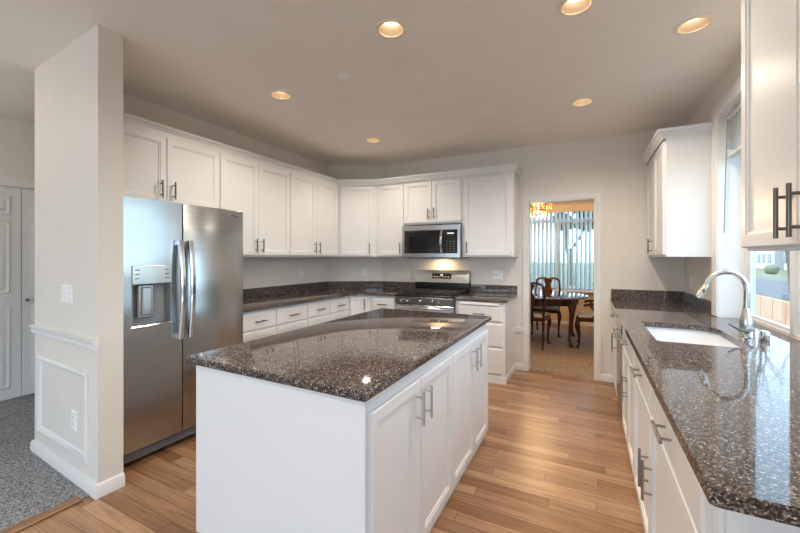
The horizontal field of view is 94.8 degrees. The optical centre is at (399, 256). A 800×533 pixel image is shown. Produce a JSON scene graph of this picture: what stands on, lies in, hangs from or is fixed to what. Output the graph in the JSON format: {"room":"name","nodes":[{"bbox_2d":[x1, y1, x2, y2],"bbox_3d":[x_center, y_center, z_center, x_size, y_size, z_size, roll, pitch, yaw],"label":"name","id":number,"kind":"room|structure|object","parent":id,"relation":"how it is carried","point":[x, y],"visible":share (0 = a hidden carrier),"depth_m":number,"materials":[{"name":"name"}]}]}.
{"room":"kitchen","nodes":[
{"label":"kitchen","id":0,"kind":"room"},
{"bbox_2d":[0,116,34,400],"bbox_3d":[-4.150,0.020,2.889,0.120,2.700,8.170,0,0,27],"label":"wall","id":1,"kind":"structure","parent":0,"point":[17,138],"depth_m":3.58,"materials":[{"name":"paint"}]},
{"bbox_2d":[0,187,20,400],"bbox_3d":[-3.780,0.347,3.430,0.042,2.015,0.354,0,0,27],"label":"closet door","id":2,"kind":"structure","parent":1,"relation":"in","point":[10,198],"depth_m":3.52,"materials":[{"name":"white wood"}]},
{"bbox_2d":[0,177,34,188],"bbox_3d":[-3.793,0.310,3.437,0.022,2.120,1.950,0,0,27],"label":"door trim","id":3,"kind":"structure","parent":1,"relation":"attached to","point":[3,181],"depth_m":3.57,"materials":[{"name":"white wood"}]},
{"bbox_2d":[21,189,34,395],"bbox_3d":[-3.602,0.347,3.746,0.072,2.015,0.359,0,0,27],"label":"closet door","id":4,"kind":"structure","parent":1,"relation":"in","point":[27,196],"depth_m":3.63,"materials":[{"name":"white wood"}]},
{"bbox_2d":[35,24,122,483],"bbox_3d":[-2.137,0.020,2.400,1.014,2.700,0.129,0,0,29],"label":"wall","id":5,"kind":"structure","parent":0,"point":[79,89],"depth_m":2.21,"materials":[{"name":"paint"}]},
{"bbox_2d":[37,355,88,462],"bbox_3d":[-2.172,0.943,2.354,0.800,0.525,0.018,0,0,31],"label":"trim panel","id":6,"kind":"object","parent":5,"relation":"attached to","point":[84,456],"visible":1,"depth_m":2.30,"materials":[{"name":"white wood"}]},
{"bbox_2d":[28,324,98,350],"bbox_3d":[-2.169,0.506,2.346,1.047,0.057,0.030,0,0,31],"label":"chair rail","id":7,"kind":"object","parent":5,"relation":"attached to","point":[87,343],"visible":1,"depth_m":2.28,"materials":[{"name":"white wood"}]},
{"bbox_2d":[61,284,72,303],"bbox_3d":[-2.098,0.233,2.311,0.160,0.115,0.016,0,0,30],"label":"switch plate","id":8,"kind":"object","parent":5,"relation":"attached to","point":[67,290],"visible":1,"depth_m":2.31,"materials":[{"name":"white plastic"}]},
{"bbox_2d":[71,410,76,430],"bbox_3d":[-2.006,1.005,2.261,0.072,0.115,0.009,0,0,31],"label":"wall outlet","id":9,"kind":"object","parent":5,"relation":"attached to","point":[73,413],"visible":1,"depth_m":2.25,"materials":[{"name":"white plastic"}]},
{"bbox_2d":[30,439,124,499],"bbox_3d":[-2.142,1.332,2.391,1.055,0.076,0.150,0,0,29],"label":"baseboard","id":10,"kind":"structure","parent":5,"relation":"attached to","point":[95,490],"depth_m":2.20,"materials":[{"name":"white wood"}]},
{"bbox_2d":[123,93,326,288],"bbox_3d":[-1.675,0.020,4.216,0.120,2.700,3.555,0,0,27],"label":"wall","id":11,"kind":"structure","parent":0,"point":[258,272],"depth_m":4.19,"materials":[{"name":"paint"}]},
{"bbox_2d":[123,120,218,207],"bbox_3d":[-2.003,-0.708,3.014,0.390,0.585,0.965,0,0,27],"label":"upper cabinet","id":12,"kind":"object","parent":11,"relation":"attached to","point":[157,165],"visible":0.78,"depth_m":2.95,"materials":[{"name":"white wood"}]},
{"bbox_2d":[219,148,289,256],"bbox_3d":[-1.581,-0.500,3.840,0.390,1.000,0.890,0,0,27],"label":"upper cabinet","id":13,"kind":"object","parent":11,"relation":"attached to","point":[259,189],"visible":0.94,"depth_m":3.75,"materials":[{"name":"white wood"}]},
{"bbox_2d":[243,281,327,298],"bbox_3d":[-1.506,0.403,4.391,0.021,0.106,2.040,0,0,27],"label":"backsplash","id":14,"kind":"structure","parent":11,"relation":"attached to","point":[284,289],"depth_m":4.50,"materials":[{"name":"stone"}]},
{"bbox_2d":[299,269,302,277],"bbox_3d":[-1.294,0.210,4.822,0.009,0.115,0.072,0,0,27],"label":"wall outlet","id":15,"kind":"object","parent":11,"relation":"attached to","point":[300,270],"visible":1,"depth_m":4.81,"materials":[{"name":"white plastic"}]},
{"bbox_2d":[289,169,337,256],"bbox_3d":[-1.172,-0.500,4.641,0.390,1.000,0.910,0,0,27],"label":"upper cabinet","id":16,"kind":"object","parent":11,"relation":"attached to","point":[313,200],"visible":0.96,"depth_m":4.51,"materials":[{"name":"white wood"}]},
{"bbox_2d":[123,112,522,184],"bbox_3d":[-0.625,-1.012,4.149,4.092,0.073,1.723,0,0,-25],"label":"crown molding","id":17,"kind":"structure","parent":16,"relation":"attached to","point":[515,167],"depth_m":4.24,"materials":[{"name":"white wood"}]},
{"bbox_2d":[0,322,644,532],"bbox_3d":[-0.725,1.427,3.032,6.150,0.126,11.540,0,0,27],"label":"floor","id":18,"kind":"structure","parent":0,"point":[552,456],"depth_m":2.32,"materials":[{"name":"brown wood"}]},
{"bbox_2d":[0,496,82,532],"bbox_3d":[-2.812,1.361,0.106,0.065,0.015,4.430,0,0,27],"label":"trim","id":19,"kind":"structure","parent":18,"relation":"on","point":[58,508],"depth_m":1.93,"materials":[{"name":"brown wood"}]},
{"bbox_2d":[123,196,242,464],"bbox_3d":[-1.831,0.477,2.863,0.814,1.725,0.910,0,0,27],"label":"refrigerator","id":20,"kind":"object","parent":18,"relation":"on","point":[183,263],"visible":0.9,"depth_m":2.58,"materials":[{"name":"grey metal"}]},
{"bbox_2d":[243,303,306,341],"bbox_3d":[-1.470,0.930,3.739,0.680,0.879,0.892,0,0,27],"label":"base cabinet","id":21,"kind":"object","parent":18,"relation":"on","point":[258,324],"visible":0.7,"depth_m":3.56,"materials":[{"name":"white wood"}]},
{"bbox_2d":[243,281,414,312],"bbox_3d":[-0.873,0.420,4.294,1.236,0.141,2.444,0,0,27],"label":"countertop","id":22,"kind":"structure","parent":21,"relation":"on","point":[262,298],"depth_m":4.60,"materials":[{"name":"stone"}]},
{"bbox_2d":[306,296,348,325],"bbox_3d":[-1.088,0.930,4.486,0.680,0.879,0.785,0,0,27],"label":"base cabinet","id":23,"kind":"object","parent":18,"relation":"on","point":[322,311],"visible":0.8,"depth_m":4.30,"materials":[{"name":"white wood"}]},
{"bbox_2d":[196,324,487,532],"bbox_3d":[-0.111,0.930,2.248,0.963,0.879,1.747,0,0,27],"label":"kitchen island","id":24,"kind":"object","parent":18,"relation":"on","point":[271,457],"visible":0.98,"depth_m":1.52,"materials":[{"name":"white wood"}]},
{"bbox_2d":[186,308,491,401],"bbox_3d":[-0.142,0.473,2.262,0.984,0.035,1.810,0,0,27],"label":"island countertop","id":25,"kind":"structure","parent":24,"relation":"on","point":[357,357],"depth_m":1.76,"materials":[{"name":"stone"}]},
{"bbox_2d":[348,296,369,315],"bbox_3d":[-0.657,0.930,5.130,0.857,0.879,0.761,0,0,27],"label":"base cabinet","id":26,"kind":"object","parent":18,"relation":"on","point":[357,304],"visible":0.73,"depth_m":4.71,"materials":[{"name":"white wood"}]},
{"bbox_2d":[370,296,395,310],"bbox_3d":[-0.090,0.930,4.886,0.376,0.879,0.680,0,0,27],"label":"base cabinet","id":27,"kind":"object","parent":18,"relation":"on","point":[376,302],"visible":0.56,"depth_m":4.62,"materials":[{"name":"white wood"}]},
{"bbox_2d":[395,270,470,312],"bbox_3d":[0.409,0.772,4.600,0.758,1.195,0.725,0,0,27],"label":"gas range","id":28,"kind":"object","parent":18,"relation":"on","point":[434,290],"visible":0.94,"depth_m":4.56,"materials":[{"name":"silver metal"}]},
{"bbox_2d":[395,292,468,298],"bbox_3d":[0.414,0.465,4.611,0.758,0.026,0.612,0,0,27],"label":"cooktop","id":29,"kind":"object","parent":28,"relation":"in","point":[405,295],"depth_m":4.38,"materials":[{"name":"black metal"}]},
{"bbox_2d":[455,299,515,384],"bbox_3d":[1.013,0.930,4.322,0.572,0.879,0.680,0,0,27],"label":"base cabinet","id":30,"kind":"object","parent":18,"relation":"on","point":[501,328],"visible":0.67,"depth_m":4.00,"materials":[{"name":"white wood"}]},
{"bbox_2d":[455,284,517,302],"bbox_3d":[1.027,0.420,4.332,0.582,0.141,0.649,0,0,27],"label":"countertop","id":31,"kind":"structure","parent":30,"relation":"on","point":[479,292],"depth_m":4.47,"materials":[{"name":"stone"}]},
{"bbox_2d":[530,282,550,350],"bbox_3d":[2.034,0.866,5.686,0.524,1.004,0.572,0,0,27],"label":"dining chair","id":32,"kind":"object","parent":18,"relation":"on","point":[542,316],"visible":0.46,"depth_m":5.46,"materials":[{"name":"brown wood"}]},
{"bbox_2d":[533,311,547,317],"bbox_3d":[2.054,0.889,5.725,0.440,0.040,0.375,0,0,27],"label":"cushion","id":33,"kind":"object","parent":32,"relation":"on","point":[536,314],"depth_m":5.61,"materials":[{"name":"fabric"}]},
{"bbox_2d":[530,277,561,336],"bbox_3d":[2.620,0.866,6.580,0.524,1.004,0.572,0,0,27],"label":"dining chair","id":34,"kind":"object","parent":18,"relation":"on","point":[550,309],"visible":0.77,"depth_m":6.46,"materials":[{"name":"brown wood"}]},
{"bbox_2d":[533,306,558,309],"bbox_3d":[2.600,0.889,6.541,0.440,0.040,0.375,0,0,27],"label":"cushion","id":35,"kind":"object","parent":34,"relation":"on","point":[535,307],"depth_m":6.40,"materials":[{"name":"fabric"}]},
{"bbox_2d":[533,290,588,347],"bbox_3d":[2.357,0.995,6.151,1.440,0.750,1.440,0,0,27],"label":"dining table","id":36,"kind":"object","parent":18,"relation":"on","point":[553,298],"visible":0.52,"depth_m":5.62,"materials":[{"name":"brown wood"}]},
{"bbox_2d":[575,300,593,347],"bbox_3d":[2.988,0.866,5.615,0.572,1.004,0.570,0,0,27],"label":"dining chair","id":37,"kind":"object","parent":18,"relation":"on","point":[582,316],"visible":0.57,"depth_m":5.51,"materials":[{"name":"brown wood"}]},
{"bbox_2d":[579,311,593,317],"bbox_3d":[2.949,0.889,5.635,0.375,0.040,0.440,0,0,27],"label":"cushion","id":38,"kind":"object","parent":37,"relation":"on","point":[582,314],"depth_m":5.56,"materials":[{"name":"fabric"}]},
{"bbox_2d":[610,309,618,399],"bbox_3d":[2.448,0.930,3.608,0.678,0.879,0.643,0,0,27],"label":"base cabinet","id":39,"kind":"object","parent":18,"relation":"on","point":[613,341],"visible":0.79,"depth_m":3.68,"materials":[{"name":"white wood"}]},
{"bbox_2d":[610,289,799,526],"bbox_3d":[1.822,0.420,2.199,0.815,0.141,3.724,0,0,27],"label":"countertop","id":40,"kind":"structure","parent":39,"relation":"on","point":[733,413],"depth_m":1.19,"materials":[{"name":"stone"}]},
{"bbox_2d":[645,326,739,347],"bbox_3d":[1.734,0.580,2.219,0.449,0.175,0.757,0,0,27],"label":"sink","id":41,"kind":"object","parent":40,"relation":"in","point":[660,334],"visible":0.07,"depth_m":2.50,"materials":[{"name":"white ceramic"}]},
{"bbox_2d":[696,269,754,337],"bbox_3d":[1.875,0.264,2.122,0.264,0.384,0.113,0,0,27],"label":"kitchen faucet","id":42,"kind":"object","parent":40,"relation":"on","point":[745,329],"visible":1,"depth_m":2.09,"materials":[{"name":"silver metal"}]},
{"bbox_2d":[758,330,769,341],"bbox_3d":[1.972,0.428,1.996,0.036,0.055,0.060,0,0,27],"label":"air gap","id":43,"kind":"object","parent":40,"relation":"on","point":[763,335],"visible":1,"depth_m":1.97,"materials":[{"name":"silver metal"}]},
{"bbox_2d":[612,315,622,412],"bbox_3d":[2.154,0.932,3.054,0.663,0.875,0.602,0,0,27],"label":"dishwasher","id":44,"kind":"object","parent":18,"relation":"on","point":[619,326],"visible":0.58,"depth_m":3.12,"materials":[{"name":"grey plastic"}]},
{"bbox_2d":[619,327,635,476],"bbox_3d":[1.835,0.930,2.406,0.678,0.879,0.835,0,0,27],"label":"base cabinet","id":45,"kind":"object","parent":18,"relation":"on","point":[626,377],"visible":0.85,"depth_m":2.48,"materials":[{"name":"white wood"}]},
{"bbox_2d":[630,352,799,532],"bbox_3d":[1.300,0.930,1.359,0.678,0.879,1.508,0,0,27],"label":"base cabinet","id":46,"kind":"object","parent":18,"relation":"on","point":[671,499],"visible":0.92,"depth_m":1.29,"materials":[{"name":"white wood"}]},
{"bbox_2d":[327,165,382,280],"bbox_3d":[-0.650,0.020,5.329,0.693,2.700,0.400,0,0,27],"label":"wall","id":47,"kind":"structure","parent":0,"point":[338,268],"depth_m":5.33,"materials":[{"name":"paint"}]},
{"bbox_2d":[328,281,382,288],"bbox_3d":[-0.650,0.403,5.316,0.800,0.106,0.020,0,0,-3],"label":"backsplash","id":48,"kind":"structure","parent":47,"relation":"attached to","point":[331,284],"depth_m":5.31,"materials":[{"name":"stone"}]},
{"bbox_2d":[338,185,375,256],"bbox_3d":[-0.648,-0.500,5.133,0.971,1.000,0.389,0,0,-3],"label":"upper cabinet","id":49,"kind":"object","parent":47,"relation":"attached to","point":[356,203],"visible":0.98,"depth_m":4.99,"materials":[{"name":"white wood"}]},
{"bbox_2d":[361,268,365,275],"bbox_3d":[-0.523,0.220,5.330,0.072,0.115,0.009,0,0,-3],"label":"wall outlet","id":50,"kind":"object","parent":47,"relation":"attached to","point":[363,270],"visible":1,"depth_m":5.33,"materials":[{"name":"white plastic"}]},
{"bbox_2d":[0,0,740,165],"bbox_3d":[-1.508,-1.340,1.444,6.400,0.020,8.240,0,0,27],"label":"ceiling","id":51,"kind":"structure","parent":0,"point":[464,77],"depth_m":2.56,"materials":[{"name":"paint"}]},
{"bbox_2d":[269,90,292,99],"bbox_3d":[-0.977,-1.367,3.021,0.190,0.087,0.190,0,0,27],"label":"recessed light","id":52,"kind":"object","parent":51,"relation":"in","point":[276,94],"visible":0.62,"depth_m":3.06,"materials":[{"name":"white"}]},
{"bbox_2d":[338,74,349,80],"bbox_3d":[-0.414,-1.323,2.719,0.088,0.015,0.088,0,0,27],"label":"sprinkler cover","id":53,"kind":"object","parent":51,"relation":"attached to","point":[344,77],"visible":1,"depth_m":2.70,"materials":[{"name":"white plastic"}]},
{"bbox_2d":[365,137,380,142],"bbox_3d":[-0.306,-1.367,4.183,0.190,0.087,0.190,0,0,27],"label":"recessed light","id":54,"kind":"object","parent":51,"relation":"in","point":[370,139],"visible":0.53,"depth_m":4.23,"materials":[{"name":"white"}]},
{"bbox_2d":[375,18,406,38],"bbox_3d":[-0.052,-1.367,2.147,0.190,0.087,0.190,0,0,27],"label":"recessed light","id":55,"kind":"object","parent":51,"relation":"in","point":[389,28],"visible":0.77,"depth_m":2.18,"materials":[{"name":"white"}]},
{"bbox_2d":[557,0,595,16],"bbox_3d":[0.929,-1.367,1.942,0.190,0.087,0.190,0,0,27],"label":"recessed light","id":56,"kind":"object","parent":51,"relation":"in","point":[565,8],"visible":1,"depth_m":1.99,"materials":[{"name":"white"}]},
{"bbox_2d":[570,97,593,106],"bbox_3d":[1.561,-1.367,3.157,0.190,0.087,0.190,0,0,27],"label":"recessed light","id":57,"kind":"object","parent":51,"relation":"in","point":[584,101],"visible":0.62,"depth_m":3.20,"materials":[{"name":"white"}]},
{"bbox_2d":[672,14,714,35],"bbox_3d":[1.680,-1.367,2.110,0.190,0.087,0.190,0,0,27],"label":"recessed light","id":58,"kind":"object","parent":51,"relation":"in","point":[694,24],"visible":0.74,"depth_m":2.14,"materials":[{"name":"white"}]},
{"bbox_2d":[516,363,522,369],"bbox_3d":[1.450,1.332,4.470,0.085,0.076,0.020,0,0,27],"label":"baseboard","id":59,"kind":"structure","parent":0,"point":[519,366],"depth_m":4.46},
{"bbox_2d":[383,130,684,374],"bbox_3d":[1.119,0.020,4.718,4.400,2.700,0.120,0,0,27],"label":"wall","id":60,"kind":"structure","parent":0,"point":[613,166],"depth_m":4.10,"materials":[{"name":"paint"}]},
{"bbox_2d":[376,182,404,256],"bbox_3d":[-0.072,-0.500,5.039,0.423,1.000,0.390,0,0,27],"label":"upper cabinet","id":61,"kind":"object","parent":60,"relation":"attached to","point":[389,197],"visible":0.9,"depth_m":4.91,"materials":[{"name":"white wood"}]},
{"bbox_2d":[383,281,414,289],"bbox_3d":[-0.013,0.403,5.215,0.542,0.106,0.021,0,0,27],"label":"backsplash","id":62,"kind":"structure","parent":60,"relation":"attached to","point":[386,284],"depth_m":5.21,"materials":[{"name":"stone"}]},
{"bbox_2d":[406,269,409,277],"bbox_3d":[0.111,0.230,5.160,0.072,0.115,0.009,0,0,27],"label":"wall outlet","id":63,"kind":"object","parent":60,"relation":"attached to","point":[407,270],"visible":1,"depth_m":5.16,"materials":[{"name":"white plastic"}]},
{"bbox_2d":[404,176,461,225],"bbox_3d":[0.466,-0.708,4.765,0.785,0.585,0.390,0,0,27],"label":"upper cabinet","id":64,"kind":"object","parent":60,"relation":"attached to","point":[433,201],"visible":0.97,"depth_m":4.61,"materials":[{"name":"white wood"}]},
{"bbox_2d":[402,224,468,257],"bbox_3d":[0.449,-0.192,4.734,0.776,0.411,0.451,0,0,27],"label":"microwave","id":65,"kind":"object","parent":64,"relation":"attached to","point":[423,241],"visible":0.98,"depth_m":4.57,"materials":[{"name":"grey metal"}]},
{"bbox_2d":[462,171,518,256],"bbox_3d":[1.087,-0.500,4.447,0.610,1.000,0.390,0,0,27],"label":"upper cabinet","id":66,"kind":"object","parent":60,"relation":"attached to","point":[490,202],"visible":0.97,"depth_m":4.32,"materials":[{"name":"white wood"}]},
{"bbox_2d":[470,284,516,294],"bbox_3d":[1.169,0.403,4.612,0.579,0.106,0.021,0,0,27],"label":"backsplash","id":67,"kind":"structure","parent":60,"relation":"attached to","point":[474,288],"depth_m":4.60,"materials":[{"name":"stone"}]},
{"bbox_2d":[493,270,502,278],"bbox_3d":[1.221,0.220,4.589,0.115,0.115,0.016,0,0,27],"label":"switch plate","id":68,"kind":"object","parent":60,"relation":"attached to","point":[497,274],"visible":1,"depth_m":4.59,"materials":[{"name":"grey plastic"}]},
{"bbox_2d":[515,327,523,332],"bbox_3d":[1.452,0.885,4.467,0.099,0.060,0.021,0,0,27],"label":"wall block","id":69,"kind":"object","parent":60,"relation":"attached to","point":[517,329],"visible":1,"depth_m":4.46,"materials":[{"name":"beige paint"}]},
{"bbox_2d":[523,192,600,380],"bbox_3d":[1.885,0.328,4.320,0.827,2.085,0.150,0,0,27],"label":"door frame","id":70,"kind":"structure","parent":60,"relation":"attached to","point":[597,196],"depth_m":4.22,"materials":[{"name":"white wood"}]},
{"bbox_2d":[601,374,613,382],"bbox_3d":[2.284,1.332,4.043,0.135,0.076,0.020,0,0,27],"label":"baseboard","id":71,"kind":"structure","parent":60,"relation":"attached to","point":[604,377],"depth_m":4.04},
{"bbox_2d":[611,289,682,301],"bbox_3d":[2.592,0.403,3.884,0.633,0.106,0.021,0,0,27],"label":"backsplash","id":72,"kind":"structure","parent":60,"relation":"attached to","point":[652,295],"depth_m":3.87,"materials":[{"name":"stone"}]},
{"bbox_2d":[533,201,593,322],"bbox_3d":[2.648,0.020,7.855,4.530,2.700,0.120,0,0,27],"label":"wall","id":73,"kind":"structure","parent":0,"point":[564,310],"depth_m":7.35,"materials":[{"name":"paint"}]},
{"bbox_2d":[530,320,593,326],"bbox_3d":[2.675,1.332,7.763,4.400,0.076,0.020,0,0,27],"label":"baseboard","id":74,"kind":"structure","parent":73,"relation":"attached to","point":[552,321],"depth_m":7.41,"materials":[{"name":"wood"}]},
{"bbox_2d":[533,217,593,290],"bbox_3d":[3.241,-0.190,7.553,2.700,1.720,0.060,0,0,27],"label":"window","id":75,"kind":"structure","parent":73,"relation":"in","point":[553,288],"depth_m":7.53,"materials":[{"name":"plastic"}]},
{"bbox_2d":[530,203,593,289],"bbox_3d":[3.186,-0.207,7.445,2.680,1.685,0.072,0,0,27],"label":"vertical blind","id":76,"kind":"object","parent":75,"relation":"attached to","point":[534,221],"visible":0.29,"depth_m":7.39,"materials":[{"name":"white"}]},
{"bbox_2d":[533,289,593,292],"bbox_3d":[3.200,0.685,7.472,2.800,0.030,0.100,0,0,27],"label":"sill","id":77,"kind":"structure","parent":73,"relation":"attached to","point":[533,289],"depth_m":7.32,"materials":[{"name":"white wood"}]},
{"bbox_2d":[685,52,740,317],"bbox_3d":[1.161,0.020,0.108,0.210,2.700,8.049,0,0,27],"label":"wall","id":78,"kind":"structure","parent":0,"point":[699,268],"depth_m":3.07,"materials":[{"name":"paint"}]},
{"bbox_2d":[647,133,710,256],"bbox_3d":[2.516,-0.500,3.397,0.370,1.000,0.960,0,0,27],"label":"upper cabinet","id":79,"kind":"object","parent":78,"relation":"attached to","point":[679,170],"visible":0.98,"depth_m":2.98,"materials":[{"name":"white wood"}]},
{"bbox_2d":[642,122,711,164],"bbox_3d":[2.505,-1.012,3.379,0.373,0.073,1.003,0,0,27],"label":"crown molding","id":80,"kind":"structure","parent":79,"relation":"attached to","point":[703,128],"depth_m":2.98,"materials":[{"name":"white wood"}]},
{"bbox_2d":[683,291,710,314],"bbox_3d":[2.670,0.403,3.318,0.021,0.106,0.959,0,0,27],"label":"backsplash","id":81,"kind":"structure","parent":78,"relation":"attached to","point":[704,305],"depth_m":3.24,"materials":[{"name":"stone"}]},
{"bbox_2d":[711,76,799,339],"bbox_3d":[2.123,-0.334,2.026,0.222,1.622,1.810,0,0,27],"label":"window","id":82,"kind":"structure","parent":78,"relation":"in","point":[793,331],"depth_m":2.75,"materials":[{"name":"plastic"}]},
{"bbox_2d":[723,102,740,232],"bbox_3d":[2.088,-0.615,2.044,0.082,0.870,1.600,0,0,27],"label":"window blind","id":83,"kind":"object","parent":82,"relation":"attached to","point":[733,119],"visible":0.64,"depth_m":2.65,"materials":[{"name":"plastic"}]},
{"bbox_2d":[741,0,799,250],"bbox_3d":[1.268,-0.536,0.977,0.390,1.027,0.875,0,0,27],"label":"upper cabinet","id":84,"kind":"object","parent":78,"relation":"attached to","point":[770,29],"visible":1,"depth_m":1.23,"materials":[{"name":"white wood"}]},
{"bbox_3d":[1.871,-1.390,6.332,4.770,0.120,3.540,0,0,27],"label":"ceiling","id":85,"kind":"structure","parent":0,"visible":0},
{"bbox_2d":[530,203,551,217],"bbox_3d":[2.289,-0.999,6.130,0.463,0.662,0.462,0,0,27],"label":"chandelier","id":86,"kind":"object","parent":85,"relation":"hanging from","point":[549,205],"visible":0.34,"depth_m":6.08,"materials":[{"name":"gold metal"}]},
{"label":"outside","id":87,"kind":"structure","parent":0,"visible":0},
{"bbox_2d":[540,262,789,301],"bbox_3d":[36.105,1.930,37.702,150.000,0.120,180.000,0,0,27],"label":"ground","id":88,"kind":"structure","parent":87,"point":[782,275],"depth_m":37.20,"materials":[{"name":"green plant"}]},
{"bbox_2d":[553,211,592,284],"bbox_3d":[11.517,-2.956,24.155,5.457,9.675,6.866,0,0,-12],"label":"leafy tree","id":89,"kind":"object","parent":88,"relation":"on","point":[583,211],"visible":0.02,"depth_m":24.32,"materials":[{"name":"green plant"}]},
{"bbox_2d":[756,251,783,269],"bbox_3d":[63.813,-1.830,61.165,9.000,7.400,17.800,0,0,27],"label":"house","id":90,"kind":"structure","parent":88,"relation":"on","point":[763,258],"depth_m":57.10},
{"bbox_2d":[763,264,779,273],"bbox_3d":[40.429,1.389,40.000,1.255,1.208,1.282,0,0,27],"label":"round bush","id":91,"kind":"object","parent":88,"relation":"on","point":[771,268],"visible":0.94,"depth_m":39.65,"materials":[{"name":"green plant"}]},
{"bbox_2d":[756,278,789,300],"bbox_3d":[32.142,1.863,39.726,5.900,0.015,180.000,0,0,27],"label":"road","id":92,"kind":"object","parent":88,"relation":"on","point":[778,289],"depth_m":21.67,"materials":[{"name":"grey asphalt"}]},
{"bbox_2d":[784,251,789,296],"bbox_3d":[17.864,-2.811,17.900,3.295,9.398,6.669,0,0,27],"label":"bare tree","id":93,"kind":"object","parent":92,"relation":"on","point":[787,253],"visible":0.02,"depth_m":16.40,"materials":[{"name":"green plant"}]},
{"bbox_2d":[756,295,789,326],"bbox_3d":[7.043,1.325,6.676,0.070,1.030,14.300,0,0,27],"label":"fence","id":94,"kind":"object","parent":88,"relation":"on","point":[776,310],"visible":0.11,"depth_m":7.13,"materials":[{"name":"beige wood"}]},
{"bbox_2d":[782,252,786,269],"bbox_3d":[54.941,-1.830,43.800,9.000,7.400,16.800,0,0,27],"label":"house","id":95,"kind":"structure","parent":88,"relation":"on","point":[784,260],"depth_m":52.45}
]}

